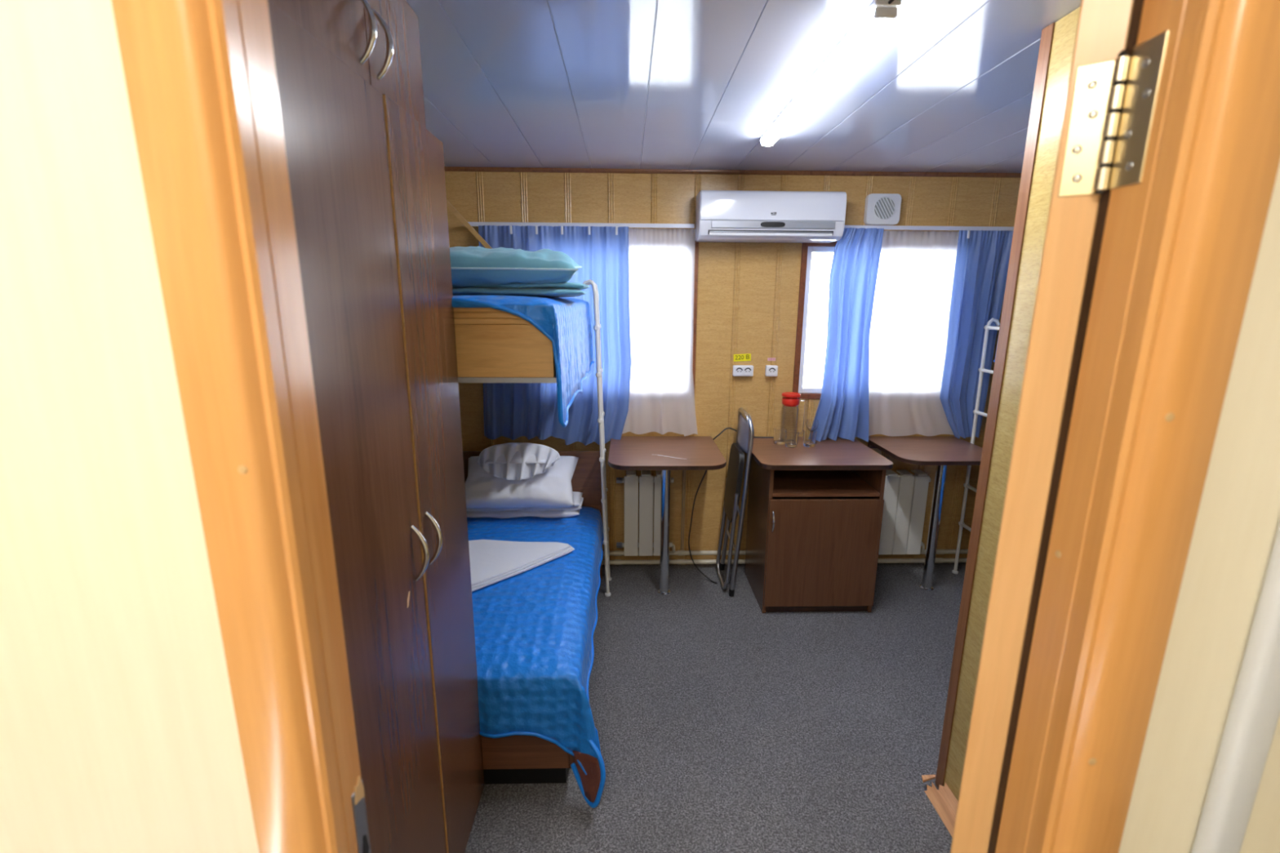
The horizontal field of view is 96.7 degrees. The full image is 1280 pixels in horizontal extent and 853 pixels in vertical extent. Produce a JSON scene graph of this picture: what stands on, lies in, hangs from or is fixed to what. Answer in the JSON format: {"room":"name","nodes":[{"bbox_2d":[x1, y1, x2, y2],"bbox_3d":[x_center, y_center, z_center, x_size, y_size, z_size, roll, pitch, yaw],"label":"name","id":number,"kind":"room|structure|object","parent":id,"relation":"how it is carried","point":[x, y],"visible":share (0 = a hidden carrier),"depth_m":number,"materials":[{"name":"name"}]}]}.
{"room":"dormitory","nodes":[
{"label":"dormitory","id":0,"kind":"room"},
{"bbox_2d":[0,0,1279,852],"bbox_3d":[0.784,0.247,0.654,4.200,2.400,0.070,0,13,-1],"label":"wall","id":1,"kind":"structure","parent":0,"point":[119,733],"depth_m":0.56,"materials":[{"name":"beige paint"}]},
{"bbox_2d":[111,0,1279,852],"bbox_3d":[0.064,0.331,0.650,0.957,2.230,0.103,0,13,-1],"label":"door frame","id":2,"kind":"structure","parent":1,"relation":"in","point":[1182,214],"depth_m":0.54,"materials":[{"name":"brown wood"}]},
{"bbox_2d":[950,0,1133,852],"bbox_3d":[0.676,0.366,1.054,0.046,1.968,0.802,9,15,34],"label":"door leaf","id":3,"kind":"structure","parent":2,"relation":"attached to","point":[1100,62],"depth_m":0.64,"materials":[{"name":"brown wood"}]},
{"bbox_2d":[1191,521,1279,852],"bbox_3d":[0.665,0.282,0.610,0.040,2.350,0.024,0,13,-1],"label":"pipe","id":4,"kind":"object","parent":1,"relation":"attached to","point":[1254,713],"visible":1,"depth_m":0.61,"materials":[{"name":"white metal"}]},
{"bbox_2d":[464,562,966,852],"bbox_3d":[0.886,1.341,1.399,4.240,0.060,4.500,0,13,-1],"label":"floor","id":5,"kind":"structure","parent":0,"point":[723,724],"depth_m":2.17,"materials":[{"name":"grey carpet"}]},
{"bbox_2d":[267,0,484,852],"bbox_3d":[-0.743,0.322,1.285,0.571,1.962,0.721,0,13,-1],"label":"wardrobe","id":6,"kind":"object","parent":5,"relation":"on","point":[366,179],"visible":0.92,"depth_m":1.11,"materials":[{"name":"brown wood"}]},
{"bbox_2d":[269,0,426,128],"bbox_3d":[-0.755,-0.771,1.039,0.534,0.276,0.721,0,13,-1],"label":"upper cabinet","id":7,"kind":"object","parent":6,"relation":"on","point":[379,40],"visible":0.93,"depth_m":1.12,"materials":[{"name":"brown wood"}]},
{"bbox_2d":[462,451,602,784],"bbox_3d":[-0.623,0.667,2.494,0.845,0.760,1.474,0,13,-1],"label":"bed","id":8,"kind":"object","parent":5,"relation":"on","point":[512,759],"visible":0.16,"depth_m":1.89,"materials":[{"name":"brown wood"}]},
{"bbox_2d":[466,506,605,808],"bbox_3d":[-0.580,0.818,2.463,0.913,0.431,1.547,0,13,-1],"label":"bedspread","id":9,"kind":"object","parent":8,"relation":"on","point":[535,628],"visible":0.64,"depth_m":1.94,"materials":[{"name":"blue fabric"}]},
{"bbox_2d":[468,539,574,591],"bbox_3d":[-0.576,0.592,2.405,0.565,0.026,0.520,0,13,-1],"label":"folded towel","id":10,"kind":"object","parent":9,"relation":"on","point":[491,562],"visible":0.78,"depth_m":2.47,"materials":[{"name":"white fabric"}]},
{"bbox_2d":[466,491,583,518],"bbox_3d":[-0.637,0.418,3.067,0.655,0.092,0.216,0,13,-1],"label":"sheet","id":11,"kind":"object","parent":9,"relation":"on","point":[498,513],"visible":0.35,"depth_m":2.98,"materials":[{"name":"white fabric"}]},
{"bbox_2d":[465,455,578,508],"bbox_3d":[-0.632,0.286,2.982,0.600,0.231,0.303,0,13,-1],"label":"pillow","id":12,"kind":"object","parent":11,"relation":"on","point":[553,488],"visible":0.68,"depth_m":2.88,"materials":[{"name":"white fabric"}]},
{"bbox_2d":[476,442,559,480],"bbox_3d":[-0.614,0.185,2.855,0.414,0.188,0.134,0,13,-1],"label":"folded towel","id":13,"kind":"object","parent":12,"relation":"on","point":[513,461],"visible":1,"depth_m":2.87,"materials":[{"name":"white fabric"}]},
{"bbox_2d":[582,279,611,596],"bbox_3d":[-0.225,0.087,3.009,0.136,1.671,0.211,0,13,-1],"label":"ladder","id":14,"kind":"object","parent":5,"relation":"on","point":[597,326],"visible":0.95,"depth_m":2.95,"materials":[{"name":"white metal"}]},
{"bbox_2d":[608,436,726,595],"bbox_3d":[0.127,0.514,3.088,0.582,0.806,0.596,0,13,-1],"label":"table","id":15,"kind":"object","parent":5,"relation":"on","point":[664,454],"visible":0.98,"depth_m":2.99,"materials":[{"name":"brown wood"}]},
{"bbox_2d":[688,470,716,583],"bbox_3d":[0.351,0.509,3.181,0.173,0.775,0.075,11,17,40],"label":"power cable","id":16,"kind":"object","parent":15,"relation":"hanging from","point":[706,470],"visible":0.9,"depth_m":3.22,"materials":[{"name":"black plastic"}]},
{"bbox_2d":[715,407,754,596],"bbox_3d":[0.519,0.401,3.152,0.122,1.002,0.338,0,13,-1],"label":"folding chair","id":17,"kind":"object","parent":5,"relation":"on","point":[745,431],"visible":1,"depth_m":3.06,"materials":[{"name":"silver metal"}]},
{"bbox_2d":[744,436,893,613],"bbox_3d":[0.908,0.517,3.101,0.656,0.804,0.598,0,13,-1],"label":"base cabinet","id":18,"kind":"object","parent":5,"relation":"on","point":[815,516],"visible":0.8,"depth_m":2.87,"materials":[{"name":"brown wood"}]},
{"bbox_2d":[773,426,786,444],"bbox_3d":[0.769,0.052,3.136,0.073,0.085,0.073,0,13,-1],"label":"tumbler","id":19,"kind":"object","parent":18,"relation":"on","point":[779,433],"visible":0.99,"depth_m":3.11,"materials":[{"name":"clear glass"}]},
{"bbox_2d":[785,430,799,448],"bbox_3d":[0.818,0.067,3.071,0.073,0.085,0.073,0,13,-1],"label":"tumbler","id":20,"kind":"object","parent":18,"relation":"on","point":[791,436],"visible":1,"depth_m":3.05,"materials":[{"name":"clear glass"}]},
{"bbox_2d":[780,391,807,435],"bbox_3d":[0.844,-0.047,3.155,0.128,0.272,0.103,8,15,30],"label":"water jug","id":21,"kind":"object","parent":18,"relation":"on","point":[788,399],"visible":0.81,"depth_m":3.12,"materials":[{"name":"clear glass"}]},
{"bbox_2d":[803,429,817,447],"bbox_3d":[0.920,0.065,3.086,0.073,0.085,0.073,0,13,-1],"label":"tumbler","id":22,"kind":"object","parent":18,"relation":"on","point":[809,435],"visible":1,"depth_m":3.06,"materials":[{"name":"clear glass"}]},
{"bbox_2d":[805,418,818,443],"bbox_3d":[0.954,0.026,3.161,0.068,0.128,0.068,0,13,-1],"label":"wine glass","id":23,"kind":"object","parent":18,"relation":"on","point":[811,424],"visible":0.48,"depth_m":3.13,"materials":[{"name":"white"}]},
{"bbox_2d":[805,418,818,430],"bbox_3d":[0.954,-0.004,3.154,0.068,0.066,0.068,0,13,-1],"label":"bowl","id":24,"kind":"object","parent":23,"relation":"on","point":[811,424],"depth_m":3.13,"materials":[{"name":"clear glass"}]},
{"bbox_2d":[772,470,879,497],"bbox_3d":[0.914,0.291,3.016,0.533,0.018,0.425,0,13,-1],"label":"shelf","id":25,"kind":"object","parent":18,"relation":"attached to","point":[786,483],"depth_m":2.94,"materials":[{"name":"brown wood"}]},
{"bbox_2d":[863,436,982,591],"bbox_3d":[1.579,0.507,3.160,0.542,0.804,0.521,0,13,-1],"label":"table","id":26,"kind":"object","parent":5,"relation":"on","point":[941,452],"visible":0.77,"depth_m":3.08,"materials":[{"name":"brown wood"}]},
{"bbox_2d":[951,318,999,573],"bbox_3d":[1.903,0.172,3.092,0.081,1.491,0.306,0,13,-1],"label":"ladder","id":27,"kind":"object","parent":5,"relation":"on","point":[987,327],"visible":0.41,"depth_m":3.18,"materials":[{"name":"white metal"}]},
{"bbox_2d":[444,171,1021,564],"bbox_3d":[0.842,-0.283,3.266,4.040,2.292,0.064,0,13,-1],"label":"wall","id":28,"kind":"structure","parent":0,"point":[748,293],"depth_m":3.12,"materials":[{"name":"wood"}]},
{"bbox_2d":[467,222,694,228],"bbox_3d":[-0.309,-1.052,2.979,1.185,0.020,0.052,0,13,-1],"label":"rail","id":29,"kind":"object","parent":28,"relation":"attached to","point":[472,224],"visible":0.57,"depth_m":2.96,"materials":[{"name":"white"}]},
{"bbox_2d":[478,225,631,445],"bbox_3d":[-0.460,-0.468,3.074,0.827,1.166,0.073,0,13,-1],"label":"curtain","id":30,"kind":"object","parent":29,"relation":"hanging from","point":[512,411],"visible":0.48,"depth_m":3.10,"materials":[{"name":"blue fabric"}]},
{"bbox_2d":[622,228,697,436],"bbox_3d":[0.110,-0.495,3.132,0.450,1.129,0.024,0,13,-1],"label":"sheer curtain","id":31,"kind":"object","parent":29,"relation":"hanging from","point":[661,260],"visible":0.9,"depth_m":3.13,"materials":[{"name":"white fabric"}]},
{"bbox_2d":[616,470,675,555],"bbox_3d":[0.037,0.509,3.313,0.349,0.506,0.090,0,13,-1],"label":"radiator","id":32,"kind":"object","parent":28,"relation":"attached to","point":[631,544],"visible":0.87,"depth_m":3.27,"materials":[{"name":"white metal"}]},
{"bbox_2d":[680,470,685,550],"bbox_3d":[0.256,0.419,3.346,0.022,0.650,0.022,0,13,-1],"label":"riser pipe","id":33,"kind":"object","parent":28,"relation":"attached to","point":[683,489],"visible":0.66,"depth_m":3.35,"materials":[{"name":"beige metal"}]},
{"bbox_2d":[693,240,698,395],"bbox_3d":[-0.144,-0.588,3.165,0.913,0.868,0.062,0,13,-1],"label":"window","id":34,"kind":"structure","parent":28,"relation":"in","point":[696,243],"depth_m":3.13,"materials":[{"name":"brown wood"}]},
{"bbox_2d":[444,166,1021,177],"bbox_3d":[0.849,-1.333,2.991,3.840,0.020,0.012,0,13,-1],"label":"trim","id":35,"kind":"structure","parent":28,"relation":"attached to","point":[446,168],"depth_m":2.98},
{"bbox_2d":[733,353,751,361],"bbox_3d":[0.576,-0.388,3.204,0.100,0.045,0.002,0,13,-1],"label":"sticker","id":36,"kind":"object","parent":28,"relation":"attached to","point":[737,357],"visible":1,"depth_m":3.20,"materials":[{"name":"yellow paper"}]},
{"bbox_2d":[732,364,753,376],"bbox_3d":[0.580,-0.313,3.202,0.114,0.061,0.037,0,13,-1],"label":"socket","id":37,"kind":"object","parent":28,"relation":"attached to","point":[737,370],"visible":1,"depth_m":3.19,"materials":[{"name":"white plastic"}]},
{"bbox_2d":[713,427,773,439],"bbox_3d":[0.595,0.044,3.266,0.354,0.078,0.033,0,13,-1],"label":"power cable","id":38,"kind":"object","parent":28,"relation":"attached to","point":[723,430],"visible":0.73,"depth_m":3.27,"materials":[{"name":"grey plastic"}]},
{"bbox_2d":[694,190,846,243],"bbox_3d":[0.665,-1.084,2.943,0.734,0.236,0.207,0,13,-1],"label":"air conditioner","id":39,"kind":"object","parent":28,"relation":"attached to","point":[721,215],"visible":1,"depth_m":2.85,"materials":[{"name":"white plastic"}]},
{"bbox_2d":[764,364,777,376],"bbox_3d":[0.741,-0.313,3.206,0.066,0.061,0.037,0,13,-1],"label":"socket","id":40,"kind":"object","parent":28,"relation":"attached to","point":[770,370],"visible":1,"depth_m":3.19,"materials":[{"name":"white plastic"}]},
{"bbox_2d":[767,357,775,360],"bbox_3d":[0.742,-0.379,3.210,0.045,0.017,0.002,0,13,-1],"label":"sticker","id":41,"kind":"object","parent":28,"relation":"attached to","point":[768,358],"visible":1,"depth_m":3.21,"materials":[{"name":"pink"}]},
{"bbox_2d":[601,557,966,564],"bbox_3d":[0.867,0.814,3.433,3.800,0.033,0.033,0,13,-1],"label":"pipe","id":42,"kind":"object","parent":28,"relation":"attached to","point":[938,560],"visible":0.44,"depth_m":3.41,"materials":[{"name":"beige metal"}]},
{"bbox_2d":[602,549,968,555],"bbox_3d":[0.868,0.757,3.420,3.800,0.033,0.033,0,13,-1],"label":"pipe","id":43,"kind":"object","parent":28,"relation":"attached to","point":[680,553],"visible":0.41,"depth_m":3.40,"materials":[{"name":"beige"}]},
{"bbox_2d":[792,240,837,399],"bbox_3d":[1.331,-0.587,3.200,0.913,0.868,0.062,0,13,-1],"label":"window","id":44,"kind":"structure","parent":28,"relation":"in","point":[807,249],"depth_m":3.16,"materials":[{"name":"white plastic"}]},
{"bbox_2d":[863,193,901,225],"bbox_3d":[1.291,-1.155,3.027,0.177,0.153,0.042,0,13,-1],"label":"speaker","id":45,"kind":"object","parent":28,"relation":"attached to","point":[880,209],"visible":1,"depth_m":3.01},
{"bbox_2d":[873,196,895,220],"bbox_3d":[1.294,-1.154,3.009,0.119,0.119,0.006,0,13,-1],"label":"grille","id":46,"kind":"object","parent":45,"relation":"attached to","point":[884,207],"depth_m":3.01,"materials":[{"name":"white plastic"}]},
{"bbox_2d":[878,469,930,554],"bbox_3d":[1.534,0.509,3.350,0.349,0.506,0.090,0,13,-1],"label":"radiator","id":47,"kind":"object","parent":28,"relation":"attached to","point":[905,495],"visible":0.86,"depth_m":3.30,"materials":[{"name":"white metal"}]},
{"bbox_2d":[844,225,1013,231],"bbox_3d":[1.878,-1.051,3.032,1.680,0.020,0.052,0,13,-1],"label":"rail","id":48,"kind":"object","parent":28,"relation":"attached to","point":[886,228],"visible":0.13,"depth_m":3.00,"materials":[{"name":"white"}]},
{"bbox_2d":[814,227,884,441],"bbox_3d":[1.112,-0.477,3.083,0.324,1.136,0.094,0,13,-1],"label":"curtain","id":49,"kind":"object","parent":48,"relation":"hanging from","point":[842,411],"visible":0.99,"depth_m":3.08,"materials":[{"name":"blue fabric"}]},
{"bbox_2d":[868,231,959,436],"bbox_3d":[1.540,-0.495,3.173,0.610,1.131,0.018,0,13,-1],"label":"sheer curtain","id":50,"kind":"object","parent":48,"relation":"hanging from","point":[908,334],"visible":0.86,"depth_m":3.17,"materials":[{"name":"white fabric"}]},
{"bbox_2d":[939,230,1013,439],"bbox_3d":[1.837,-0.487,3.145,0.295,1.136,0.052,-1,13,-7],"label":"curtain","id":51,"kind":"object","parent":48,"relation":"hanging from","point":[982,257],"visible":0.88,"depth_m":3.12,"materials":[{"name":"blue fabric"}]},
{"bbox_2d":[405,0,1081,173],"bbox_3d":[0.878,-1.092,1.755,3.960,0.050,2.660,0,13,-1],"label":"ceiling","id":52,"kind":"structure","parent":0,"point":[945,86],"depth_m":1.77,"materials":[{"name":"white plastic"}]},
{"bbox_2d":[760,0,902,146],"bbox_3d":[0.550,-1.017,1.615,0.062,0.038,1.570,0,13,-1],"label":"fluorescent light","id":53,"kind":"object","parent":52,"relation":"in","point":[879,13],"visible":1,"depth_m":1.54,"materials":[{"name":"white plastic"}]},
{"bbox_2d":[934,6,1080,800],"bbox_3d":[1.037,0.210,1.188,0.060,2.241,0.975,0,13,-1],"label":"wall partition","id":54,"kind":"structure","parent":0,"point":[1057,42],"depth_m":1.55,"materials":[{"name":"beige wood"}]},
{"bbox_2d":[921,774,958,837],"bbox_3d":[0.974,1.277,1.429,0.061,0.054,0.964,0,13,-1],"label":"baseboard","id":55,"kind":"structure","parent":54,"relation":"attached to","point":[944,801],"depth_m":1.80,"materials":[{"name":"brown wood"}]},
{"bbox_3d":[-1.078,0.015,1.956,0.060,2.262,2.660,0,13,-1],"label":"wall","id":56,"kind":"structure","parent":0,"visible":0},
{"bbox_2d":[453,307,556,382],"bbox_3d":[-0.647,-0.387,2.247,0.805,0.221,1.457,0,13,-1],"label":"upper berth","id":57,"kind":"object","parent":56,"relation":"attached to","point":[493,345],"visible":0.16,"depth_m":1.55,"materials":[{"name":"beige laminate"}]},
{"bbox_2d":[446,200,492,248],"bbox_3d":[-0.789,-0.927,2.859,0.459,0.485,0.013,1,13,4],"label":"brace","id":58,"kind":"object","parent":57,"relation":"attached to","point":[449,205],"visible":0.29,"depth_m":2.84,"materials":[{"name":"beige laminate"}]},
{"bbox_2d":[451,295,594,427],"bbox_3d":[-0.630,-0.327,2.230,0.818,0.362,1.478,0,13,-1],"label":"bedspread","id":59,"kind":"object","parent":57,"relation":"on","point":[566,322],"visible":0.73,"depth_m":1.62,"materials":[{"name":"blue fabric"}]},
{"bbox_2d":[452,282,589,297],"bbox_3d":[-0.489,-0.484,2.007,0.610,0.052,0.503,0,13,-1],"label":"duvet","id":60,"kind":"object","parent":59,"relation":"on","point":[513,289],"visible":0.66,"depth_m":1.80,"materials":[{"name":"blue fabric"}]},
{"bbox_2d":[449,246,582,287],"bbox_3d":[-0.517,-0.541,1.937,0.624,0.149,0.464,-1,13,-4],"label":"pillow","id":61,"kind":"object","parent":60,"relation":"on","point":[470,266],"visible":0.62,"depth_m":1.75,"materials":[{"name":"blue fabric"}]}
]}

